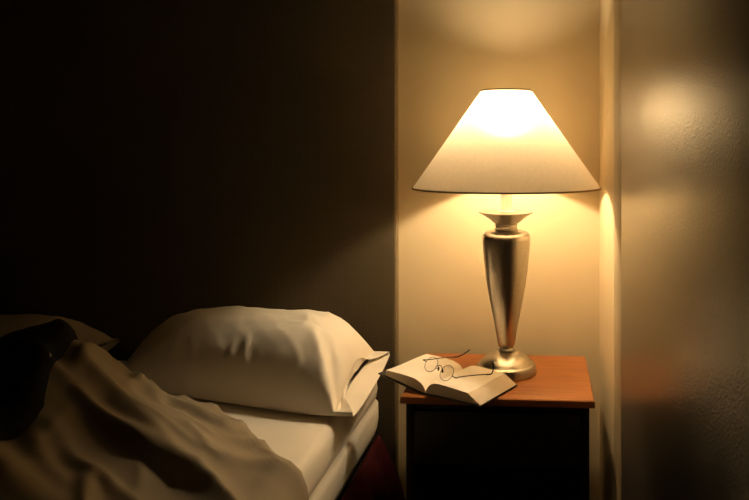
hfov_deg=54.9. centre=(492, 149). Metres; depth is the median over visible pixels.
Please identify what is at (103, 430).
duvet
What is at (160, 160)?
wall panel
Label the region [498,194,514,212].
socket
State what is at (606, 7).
door frame
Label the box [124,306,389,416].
pillow
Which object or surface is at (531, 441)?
nightstand
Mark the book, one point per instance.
(479, 390)
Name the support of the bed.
on the floor
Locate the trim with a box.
[614,0,620,499]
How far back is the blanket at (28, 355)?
1.47 m
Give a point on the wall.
(450, 51)
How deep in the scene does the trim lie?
1.57 m
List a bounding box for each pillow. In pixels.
[0,314,118,351]
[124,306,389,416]
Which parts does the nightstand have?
panel, rail, drawer, panel, panel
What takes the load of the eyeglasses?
on the book
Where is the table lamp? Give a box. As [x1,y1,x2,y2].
[412,88,600,381]
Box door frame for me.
[599,0,613,499]
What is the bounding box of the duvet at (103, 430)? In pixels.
[0,340,308,499]
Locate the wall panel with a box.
[0,0,398,475]
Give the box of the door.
[621,0,748,499]
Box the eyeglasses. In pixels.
[423,349,493,380]
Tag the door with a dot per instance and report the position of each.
(685, 63)
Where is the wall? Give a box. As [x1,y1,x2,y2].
[399,0,598,499]
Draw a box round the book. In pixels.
[378,354,516,406]
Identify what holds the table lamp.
on the nightstand
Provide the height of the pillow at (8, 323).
0.161 m
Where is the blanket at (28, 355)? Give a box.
[0,319,77,439]
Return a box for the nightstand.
[400,353,594,499]
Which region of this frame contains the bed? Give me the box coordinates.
[119,361,405,499]

